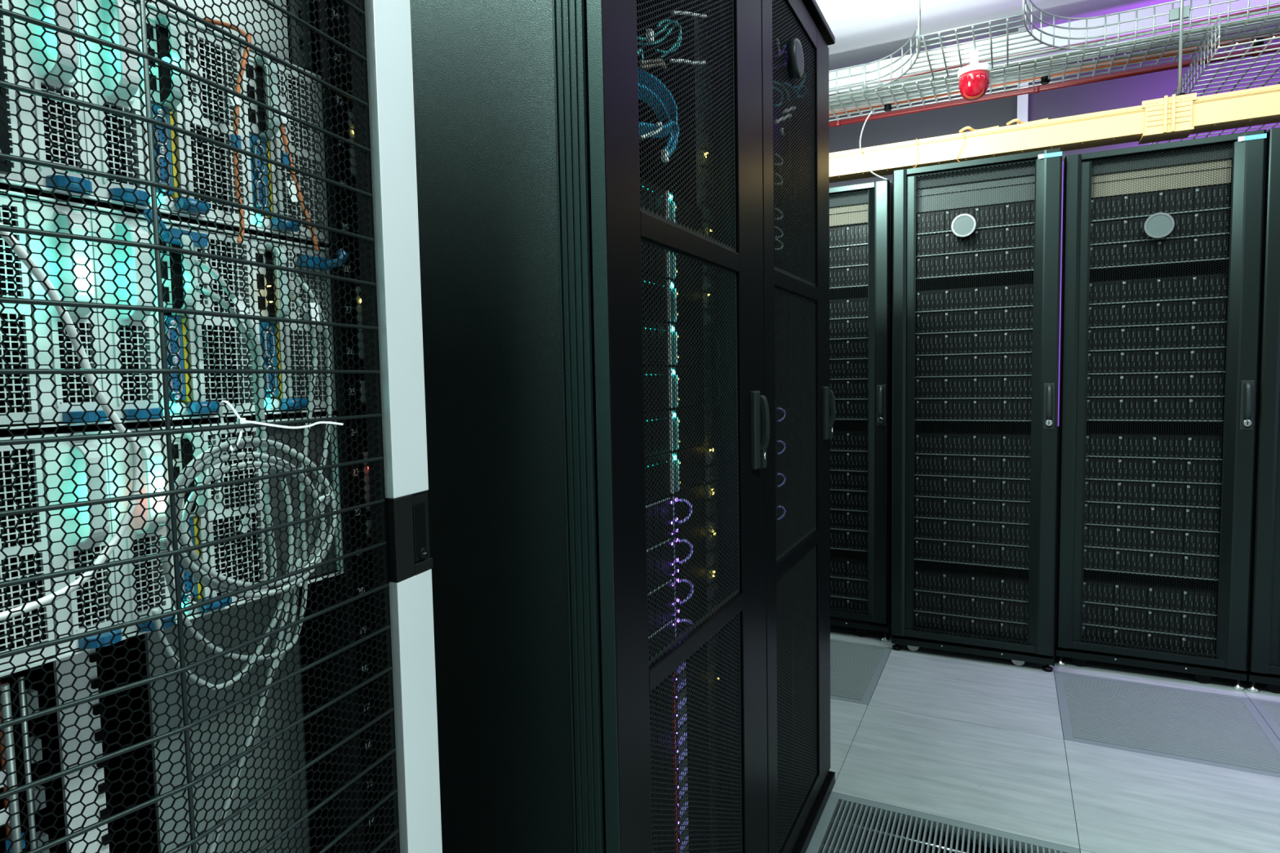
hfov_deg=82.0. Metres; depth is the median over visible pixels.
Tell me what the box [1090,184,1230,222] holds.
server
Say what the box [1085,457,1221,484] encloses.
server
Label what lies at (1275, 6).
cable
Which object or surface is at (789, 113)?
plug
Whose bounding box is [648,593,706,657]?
server
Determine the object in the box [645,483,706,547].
server
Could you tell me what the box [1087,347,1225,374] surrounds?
server
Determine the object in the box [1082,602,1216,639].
server
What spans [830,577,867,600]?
server
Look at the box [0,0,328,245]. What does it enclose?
server
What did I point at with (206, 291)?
power cable
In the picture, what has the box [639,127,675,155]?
cable
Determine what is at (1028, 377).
server
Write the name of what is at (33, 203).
server
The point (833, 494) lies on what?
server
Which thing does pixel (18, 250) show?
power cable
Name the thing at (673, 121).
cable
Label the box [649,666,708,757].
server
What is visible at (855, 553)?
server
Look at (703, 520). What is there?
server
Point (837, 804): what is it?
floor grate
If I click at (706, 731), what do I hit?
server
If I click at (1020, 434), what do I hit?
server
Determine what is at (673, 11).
cable
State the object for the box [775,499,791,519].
server
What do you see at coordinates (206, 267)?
power cable
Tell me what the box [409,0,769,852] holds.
tall cabinet
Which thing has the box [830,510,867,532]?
server
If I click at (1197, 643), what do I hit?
server
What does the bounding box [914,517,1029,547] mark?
server
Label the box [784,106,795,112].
plug
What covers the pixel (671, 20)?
cable
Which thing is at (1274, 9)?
cable
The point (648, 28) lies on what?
plug
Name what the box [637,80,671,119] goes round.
cable
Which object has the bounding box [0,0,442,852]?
rack
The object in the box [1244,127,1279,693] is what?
rack
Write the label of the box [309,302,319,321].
tag
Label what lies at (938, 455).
server
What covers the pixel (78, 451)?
server
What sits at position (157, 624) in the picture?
cable loop
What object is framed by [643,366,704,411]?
server
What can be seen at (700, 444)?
server
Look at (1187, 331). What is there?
server
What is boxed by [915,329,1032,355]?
server
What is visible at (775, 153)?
server
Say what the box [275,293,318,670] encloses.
power cable
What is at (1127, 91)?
wall
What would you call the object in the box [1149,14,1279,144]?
cable tray
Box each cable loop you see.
[151,478,293,690]
[160,467,307,661]
[959,125,999,133]
[1006,117,1048,125]
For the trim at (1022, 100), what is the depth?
4.25 m
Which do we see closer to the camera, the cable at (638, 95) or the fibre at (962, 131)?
the cable at (638, 95)
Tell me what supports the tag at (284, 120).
attached to the fibre at (283, 137)
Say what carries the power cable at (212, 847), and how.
hanging from the server at (33, 203)
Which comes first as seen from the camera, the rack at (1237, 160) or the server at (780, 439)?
the server at (780, 439)
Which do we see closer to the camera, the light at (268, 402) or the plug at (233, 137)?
the plug at (233, 137)
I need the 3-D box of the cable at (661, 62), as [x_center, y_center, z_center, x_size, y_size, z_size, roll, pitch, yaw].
[0.019,-0.537,1.099,0.005,0.037,0.089,1,4,27]
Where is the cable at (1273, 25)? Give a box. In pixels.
[830,25,1274,106]
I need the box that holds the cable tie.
[219,400,342,451]
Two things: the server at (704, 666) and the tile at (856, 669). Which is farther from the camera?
the tile at (856, 669)
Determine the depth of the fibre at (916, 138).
3.00 m
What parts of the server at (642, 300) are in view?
teal panel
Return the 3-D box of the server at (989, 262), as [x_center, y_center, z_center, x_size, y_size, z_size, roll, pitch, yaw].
[1.455,-0.664,3.182,0.430,0.087,0.629,1,4,27]
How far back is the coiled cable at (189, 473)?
0.65 m
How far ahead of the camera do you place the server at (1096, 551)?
2.78 m
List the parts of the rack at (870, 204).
panel, panel, blank panel, perforated panel, handle, panel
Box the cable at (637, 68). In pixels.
[637,68,677,146]
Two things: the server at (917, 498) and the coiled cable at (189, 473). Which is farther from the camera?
the server at (917, 498)
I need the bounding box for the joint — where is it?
[1137,93,1196,144]
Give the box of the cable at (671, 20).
[636,20,681,58]
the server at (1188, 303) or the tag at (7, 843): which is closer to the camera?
the tag at (7, 843)
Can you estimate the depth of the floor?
2.17 m
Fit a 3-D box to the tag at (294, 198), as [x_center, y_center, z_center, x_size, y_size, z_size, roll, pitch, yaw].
[-0.347,-0.235,0.735,0.001,0.022,0.014,1,4,27]
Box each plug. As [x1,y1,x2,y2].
[230,133,241,148]
[280,152,290,165]
[645,28,653,43]
[661,149,668,162]
[774,113,791,124]
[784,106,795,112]
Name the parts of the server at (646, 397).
teal panel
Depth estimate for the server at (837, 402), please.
3.24 m
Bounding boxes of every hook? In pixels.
[142,208,207,248]
[297,248,347,270]
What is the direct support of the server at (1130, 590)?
in the rack at (1237, 160)
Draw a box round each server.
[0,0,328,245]
[0,189,336,430]
[0,414,343,677]
[640,177,701,233]
[640,243,702,287]
[641,272,703,327]
[642,319,702,366]
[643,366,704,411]
[644,405,705,456]
[644,444,705,502]
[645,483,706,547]
[646,520,706,591]
[647,557,706,634]
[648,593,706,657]
[648,641,706,718]
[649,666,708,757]
[650,697,707,795]
[651,730,709,833]
[652,762,709,852]
[667,795,710,852]
[773,152,786,180]
[773,173,783,198]
[774,239,791,258]
[774,408,792,419]
[775,226,791,246]
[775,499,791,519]
[776,208,791,231]
[776,469,782,487]
[778,439,785,454]
[829,224,867,248]
[829,244,867,268]
[829,266,867,300]
[829,297,867,319]
[829,318,867,340]
[829,338,867,359]
[829,359,867,379]
[829,379,867,399]
[829,399,867,419]
[829,422,867,452]
[829,450,867,471]
[830,471,867,492]
[830,490,867,511]
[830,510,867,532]
[830,528,867,551]
[830,548,867,581]
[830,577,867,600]
[830,596,867,613]
[914,423,1031,457]
[914,454,1031,479]
[914,475,1030,502]
[914,497,1030,524]
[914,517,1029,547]
[914,538,1029,569]
[914,560,1028,602]
[914,591,1028,624]
[915,200,1034,235]
[915,224,1034,257]
[915,248,1033,290]
[915,283,1033,312]
[915,306,1033,334]
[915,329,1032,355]
[915,353,1032,377]
[915,375,1031,399]
[915,398,1031,421]
[915,611,1027,644]
[1081,624,1215,657]
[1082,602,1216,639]
[1083,546,1217,580]
[1083,569,1217,616]
[1084,479,1220,508]
[1084,502,1219,533]
[1084,524,1218,556]
[1085,424,1222,460]
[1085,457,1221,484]
[1086,396,1222,421]
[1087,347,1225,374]
[1087,373,1224,397]
[1088,273,1227,305]
[1088,298,1226,328]
[1088,323,1225,351]
[1089,209,1229,245]
[1089,235,1228,282]
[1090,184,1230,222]
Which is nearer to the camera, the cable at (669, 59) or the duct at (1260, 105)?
the cable at (669, 59)
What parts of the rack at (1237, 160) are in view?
panel, panel, perforated panel, blank panel, panel, panel, mounting rail, handle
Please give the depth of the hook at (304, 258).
0.77 m
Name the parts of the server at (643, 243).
teal panel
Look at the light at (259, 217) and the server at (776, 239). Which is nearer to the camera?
the light at (259, 217)
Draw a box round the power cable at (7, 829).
[0,681,10,839]
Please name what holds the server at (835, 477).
in the rack at (870, 204)
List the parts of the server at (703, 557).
ring handle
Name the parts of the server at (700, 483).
ring handle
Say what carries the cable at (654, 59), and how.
on the cable at (661, 62)
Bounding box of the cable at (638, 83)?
[638,83,671,150]
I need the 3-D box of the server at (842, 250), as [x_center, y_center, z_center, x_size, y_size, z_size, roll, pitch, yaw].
[0.937,-0.761,3.530,0.430,0.087,0.629,1,4,27]
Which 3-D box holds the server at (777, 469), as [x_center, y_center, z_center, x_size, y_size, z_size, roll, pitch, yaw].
[0.029,0.137,1.973,0.686,0.037,0.445,1,4,27]
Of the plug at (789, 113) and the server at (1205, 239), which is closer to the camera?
the plug at (789, 113)
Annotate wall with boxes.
[828,19,1279,187]
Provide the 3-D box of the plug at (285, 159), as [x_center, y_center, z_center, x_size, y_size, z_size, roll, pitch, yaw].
[-0.351,-0.263,0.728,0.005,0.014,0.008,1,4,27]
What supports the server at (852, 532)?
in the rack at (870, 204)
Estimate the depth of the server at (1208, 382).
2.74 m
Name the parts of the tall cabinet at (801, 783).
mounting rail, panel, perforated panel, perforated panel, perforated panel, handle plate, handle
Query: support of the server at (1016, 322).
in the rack at (1036, 176)
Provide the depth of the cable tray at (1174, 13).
2.85 m
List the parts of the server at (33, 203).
vent plate, lever handle, lever handle, lever handle, vent plate, lever handle, vent plate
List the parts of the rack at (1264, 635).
panel, perforated panel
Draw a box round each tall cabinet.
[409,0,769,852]
[760,0,835,852]
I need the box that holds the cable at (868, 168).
[859,111,887,180]
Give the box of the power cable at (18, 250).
[0,222,142,621]
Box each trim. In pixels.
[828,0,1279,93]
[1017,25,1029,124]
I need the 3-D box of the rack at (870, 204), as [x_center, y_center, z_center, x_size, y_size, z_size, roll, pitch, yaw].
[1.015,-0.082,3.702,0.598,1.975,1.079,1,4,27]
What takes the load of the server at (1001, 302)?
in the rack at (1036, 176)
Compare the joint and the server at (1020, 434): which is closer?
the joint
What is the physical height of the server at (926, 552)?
0.087 m
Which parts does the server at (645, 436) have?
teal panel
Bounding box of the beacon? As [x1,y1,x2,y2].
[957,48,991,101]
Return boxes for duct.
[829,105,1145,182]
[1190,84,1279,133]
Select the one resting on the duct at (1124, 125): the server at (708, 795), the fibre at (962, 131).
the fibre at (962, 131)
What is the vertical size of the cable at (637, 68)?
0.096 m
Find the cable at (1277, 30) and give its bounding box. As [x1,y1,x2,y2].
[828,29,1279,111]
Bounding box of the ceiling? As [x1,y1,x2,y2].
[815,0,1175,71]
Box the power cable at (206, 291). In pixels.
[195,285,262,468]
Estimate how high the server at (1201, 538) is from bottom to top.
0.087 m
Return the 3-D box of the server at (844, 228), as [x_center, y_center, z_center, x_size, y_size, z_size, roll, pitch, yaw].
[0.936,-0.849,3.524,0.430,0.087,0.629,1,4,27]
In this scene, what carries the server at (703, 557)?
in the tall cabinet at (531, 157)
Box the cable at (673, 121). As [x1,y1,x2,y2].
[638,120,679,156]
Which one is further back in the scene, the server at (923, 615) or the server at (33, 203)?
the server at (923, 615)
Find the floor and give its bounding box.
[805,625,1279,852]
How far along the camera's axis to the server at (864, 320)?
3.22 m
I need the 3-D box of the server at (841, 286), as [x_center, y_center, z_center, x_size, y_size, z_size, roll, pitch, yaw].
[0.939,-0.673,3.535,0.430,0.087,0.629,1,4,27]
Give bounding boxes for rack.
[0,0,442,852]
[829,180,893,642]
[891,147,1063,672]
[1054,128,1266,690]
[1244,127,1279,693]
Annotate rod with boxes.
[1177,0,1186,95]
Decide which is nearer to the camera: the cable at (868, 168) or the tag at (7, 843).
the tag at (7, 843)
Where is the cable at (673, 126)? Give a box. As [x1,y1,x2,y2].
[639,126,675,151]
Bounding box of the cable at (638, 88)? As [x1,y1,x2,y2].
[638,88,669,135]
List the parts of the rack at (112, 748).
panel, steel rod, upright rod, white panel, filler panel, mounting rail, power strip, handle, handle lever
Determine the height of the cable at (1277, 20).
0.016 m
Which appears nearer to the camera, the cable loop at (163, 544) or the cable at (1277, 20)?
the cable loop at (163, 544)
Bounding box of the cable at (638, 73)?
[637,72,673,115]
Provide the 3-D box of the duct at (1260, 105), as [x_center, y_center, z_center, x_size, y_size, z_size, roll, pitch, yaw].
[2.543,-1.106,2.363,1.400,0.103,0.112,1,4,27]
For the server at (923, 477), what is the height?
0.087 m
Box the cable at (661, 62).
[638,62,666,69]
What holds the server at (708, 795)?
in the tall cabinet at (531, 157)
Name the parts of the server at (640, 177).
teal panel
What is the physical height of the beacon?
0.182 m
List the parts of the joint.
plate, clip plate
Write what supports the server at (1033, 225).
in the rack at (1036, 176)
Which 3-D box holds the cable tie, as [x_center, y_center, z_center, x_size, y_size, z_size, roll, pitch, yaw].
[-0.305,-0.004,0.638,0.010,0.042,0.120,1,4,29]
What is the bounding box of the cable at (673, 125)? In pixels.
[639,124,675,132]
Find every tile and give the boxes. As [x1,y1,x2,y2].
[830,639,892,705]
[1053,671,1279,777]
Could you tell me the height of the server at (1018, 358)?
0.087 m
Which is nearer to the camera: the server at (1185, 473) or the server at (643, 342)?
the server at (643, 342)
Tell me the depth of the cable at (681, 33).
1.19 m
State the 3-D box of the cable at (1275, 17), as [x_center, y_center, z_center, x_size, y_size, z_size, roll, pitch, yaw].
[1.623,-1.478,2.972,3.600,0.017,0.020,1,4,27]
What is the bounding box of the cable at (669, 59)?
[669,58,705,64]
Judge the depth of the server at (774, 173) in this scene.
1.89 m
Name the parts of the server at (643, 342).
teal panel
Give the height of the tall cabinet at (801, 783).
2.072 m
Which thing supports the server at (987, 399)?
in the rack at (1036, 176)
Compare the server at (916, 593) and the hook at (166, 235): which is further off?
the server at (916, 593)
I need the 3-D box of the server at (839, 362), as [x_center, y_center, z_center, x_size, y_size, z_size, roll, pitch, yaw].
[0.947,-0.272,3.562,0.430,0.087,0.629,1,4,27]
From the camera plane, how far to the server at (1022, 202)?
2.88 m
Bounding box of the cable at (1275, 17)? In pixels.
[828,17,1279,101]
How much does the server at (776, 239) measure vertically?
0.030 m
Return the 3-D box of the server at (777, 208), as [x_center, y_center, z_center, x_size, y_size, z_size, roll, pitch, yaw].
[0.016,-0.529,1.929,0.686,0.030,0.445,1,4,27]
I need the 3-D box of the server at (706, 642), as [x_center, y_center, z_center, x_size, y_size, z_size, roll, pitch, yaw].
[-0.264,0.449,1.411,0.674,0.064,0.450,1,4,27]
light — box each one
[75,268,93,284]
[152,481,164,491]
[156,195,162,203]
[161,56,170,62]
[253,215,261,222]
[264,400,270,406]
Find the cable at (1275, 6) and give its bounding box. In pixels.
[828,4,1279,96]
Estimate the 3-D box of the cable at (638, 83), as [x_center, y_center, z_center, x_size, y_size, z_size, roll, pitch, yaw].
[0.016,-0.470,1.116,0.006,0.080,0.160,1,4,27]
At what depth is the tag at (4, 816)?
0.56 m
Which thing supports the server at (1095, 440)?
in the rack at (1237, 160)
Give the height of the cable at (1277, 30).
0.016 m
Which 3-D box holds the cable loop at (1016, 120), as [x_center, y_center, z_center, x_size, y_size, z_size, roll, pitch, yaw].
[1.499,-1.181,2.846,0.146,0.020,0.039,0,4,15]
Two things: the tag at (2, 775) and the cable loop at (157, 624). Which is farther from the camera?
the cable loop at (157, 624)
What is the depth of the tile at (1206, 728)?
2.43 m
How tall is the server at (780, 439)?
0.037 m
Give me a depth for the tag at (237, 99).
0.68 m
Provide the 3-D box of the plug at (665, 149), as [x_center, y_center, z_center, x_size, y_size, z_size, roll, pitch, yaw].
[0.039,-0.419,1.141,0.008,0.016,0.012,1,4,27]
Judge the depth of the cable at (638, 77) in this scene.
1.16 m
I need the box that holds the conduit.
[828,31,1279,115]
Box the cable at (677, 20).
[637,20,677,45]
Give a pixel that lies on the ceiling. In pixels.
(864, 31)
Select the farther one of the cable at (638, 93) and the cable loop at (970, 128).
the cable loop at (970, 128)
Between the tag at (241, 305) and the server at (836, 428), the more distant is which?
the server at (836, 428)
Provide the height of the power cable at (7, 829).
0.150 m
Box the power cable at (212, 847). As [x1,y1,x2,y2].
[208,271,332,852]
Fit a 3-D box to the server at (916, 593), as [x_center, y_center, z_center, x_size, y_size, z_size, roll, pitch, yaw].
[1.481,0.715,3.272,0.430,0.087,0.629,1,4,27]
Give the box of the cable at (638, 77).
[638,76,673,120]
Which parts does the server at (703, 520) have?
ring handle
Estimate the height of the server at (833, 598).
0.087 m
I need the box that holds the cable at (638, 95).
[638,95,666,145]
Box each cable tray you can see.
[828,0,1279,120]
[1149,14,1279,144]
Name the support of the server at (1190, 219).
in the rack at (1237, 160)
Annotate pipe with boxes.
[829,44,1279,127]
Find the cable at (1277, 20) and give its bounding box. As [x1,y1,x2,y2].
[828,19,1279,104]
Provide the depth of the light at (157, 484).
0.61 m
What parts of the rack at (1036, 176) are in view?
panel, perforated panel, panel, blank panel, panel, handle, panel, violet light strip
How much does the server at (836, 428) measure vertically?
0.087 m
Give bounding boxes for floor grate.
[805,791,1079,852]
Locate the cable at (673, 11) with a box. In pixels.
[671,10,706,17]
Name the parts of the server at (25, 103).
vent plate, lever handle, lever handle, lever handle, vent plate, lever handle, vent plate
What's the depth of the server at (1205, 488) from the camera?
2.76 m
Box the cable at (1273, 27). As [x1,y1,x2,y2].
[828,25,1279,108]
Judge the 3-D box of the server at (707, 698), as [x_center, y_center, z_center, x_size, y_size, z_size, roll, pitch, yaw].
[-0.261,0.583,1.420,0.674,0.064,0.450,1,4,27]
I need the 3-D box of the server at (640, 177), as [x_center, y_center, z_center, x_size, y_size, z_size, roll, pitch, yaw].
[-0.278,-0.368,1.357,0.676,0.073,0.450,1,4,27]
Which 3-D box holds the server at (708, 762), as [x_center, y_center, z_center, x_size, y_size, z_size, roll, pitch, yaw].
[-0.259,0.716,1.429,0.674,0.064,0.450,1,4,27]
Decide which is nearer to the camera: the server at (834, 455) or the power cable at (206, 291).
the power cable at (206, 291)
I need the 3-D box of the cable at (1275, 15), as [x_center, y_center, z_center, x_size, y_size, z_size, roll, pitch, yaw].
[1.613,-1.476,2.952,3.600,0.017,0.019,1,4,27]
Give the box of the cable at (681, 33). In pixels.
[655,33,681,53]
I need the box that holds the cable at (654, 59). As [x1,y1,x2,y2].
[638,58,666,67]
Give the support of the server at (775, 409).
in the tall cabinet at (801, 783)
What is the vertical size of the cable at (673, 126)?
0.066 m
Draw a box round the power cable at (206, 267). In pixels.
[194,259,276,579]
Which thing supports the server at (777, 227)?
in the tall cabinet at (801, 783)
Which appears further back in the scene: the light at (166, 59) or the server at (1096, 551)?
the server at (1096, 551)
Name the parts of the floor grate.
cross rod, cross rod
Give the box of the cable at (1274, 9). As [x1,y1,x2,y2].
[828,6,1279,95]
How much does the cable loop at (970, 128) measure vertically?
0.020 m
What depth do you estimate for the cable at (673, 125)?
1.11 m
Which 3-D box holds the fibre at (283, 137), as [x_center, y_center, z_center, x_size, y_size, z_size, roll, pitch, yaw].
[-0.348,-0.257,0.743,0.004,0.152,0.048,1,4,27]
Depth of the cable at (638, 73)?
1.15 m
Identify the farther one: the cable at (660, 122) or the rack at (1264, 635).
the rack at (1264, 635)
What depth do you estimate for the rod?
2.69 m
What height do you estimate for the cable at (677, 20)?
0.098 m
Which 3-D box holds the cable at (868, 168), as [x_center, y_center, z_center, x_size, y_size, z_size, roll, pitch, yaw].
[0.970,-1.165,3.060,0.113,0.289,0.006,1,4,27]
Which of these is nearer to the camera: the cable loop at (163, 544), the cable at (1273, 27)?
the cable loop at (163, 544)
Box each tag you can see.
[0,769,6,788]
[0,808,9,825]
[4,832,25,852]
[227,88,240,106]
[232,295,248,314]
[237,516,253,533]
[280,110,290,123]
[285,180,297,201]
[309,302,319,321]
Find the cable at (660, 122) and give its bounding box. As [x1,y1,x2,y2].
[639,121,662,139]
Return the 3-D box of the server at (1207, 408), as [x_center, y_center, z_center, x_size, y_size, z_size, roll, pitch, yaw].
[2.048,-0.085,3.022,0.430,0.087,0.629,1,4,27]
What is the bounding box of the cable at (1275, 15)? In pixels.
[828,13,1279,99]
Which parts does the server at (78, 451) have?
vent plate, lever handle, lever handle, lever handle, vent plate, blank plate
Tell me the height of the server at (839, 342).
0.087 m
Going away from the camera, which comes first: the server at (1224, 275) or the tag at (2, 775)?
the tag at (2, 775)
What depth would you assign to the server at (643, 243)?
1.26 m
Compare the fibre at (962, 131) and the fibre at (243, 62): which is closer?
the fibre at (243, 62)
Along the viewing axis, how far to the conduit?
3.08 m
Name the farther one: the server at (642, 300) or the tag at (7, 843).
the server at (642, 300)
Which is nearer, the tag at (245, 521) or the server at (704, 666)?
the tag at (245, 521)
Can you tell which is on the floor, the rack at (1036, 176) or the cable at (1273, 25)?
the rack at (1036, 176)
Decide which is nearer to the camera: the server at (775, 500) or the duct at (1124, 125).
the server at (775, 500)
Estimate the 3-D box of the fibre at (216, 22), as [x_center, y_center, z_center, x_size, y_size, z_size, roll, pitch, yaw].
[-0.391,-0.375,0.703,0.050,0.029,0.016,0,4,10]
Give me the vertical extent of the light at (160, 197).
0.006 m
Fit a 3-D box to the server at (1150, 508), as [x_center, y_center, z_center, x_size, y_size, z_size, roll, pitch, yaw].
[2.055,0.320,3.049,0.430,0.087,0.629,1,4,27]
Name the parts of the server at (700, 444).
teal panel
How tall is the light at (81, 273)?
0.011 m
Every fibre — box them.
[203,17,251,43]
[233,31,251,243]
[280,117,319,250]
[913,137,918,168]
[956,131,964,161]
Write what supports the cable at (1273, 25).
in the cable tray at (1174, 13)
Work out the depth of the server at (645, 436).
1.28 m
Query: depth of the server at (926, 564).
3.01 m
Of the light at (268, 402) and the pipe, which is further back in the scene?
the pipe
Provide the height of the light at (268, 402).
0.006 m
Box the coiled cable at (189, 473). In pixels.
[165,437,337,598]
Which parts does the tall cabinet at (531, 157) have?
panel, ribbed corner post, edge trim, door, panel, perforated panel, perforated panel, perforated panel, mounting rail, handle plate, handle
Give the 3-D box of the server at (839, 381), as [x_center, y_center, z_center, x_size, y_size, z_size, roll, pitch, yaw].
[0.948,-0.184,3.567,0.430,0.087,0.629,1,4,27]
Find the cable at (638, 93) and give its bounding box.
[638,93,667,142]
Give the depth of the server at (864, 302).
3.21 m

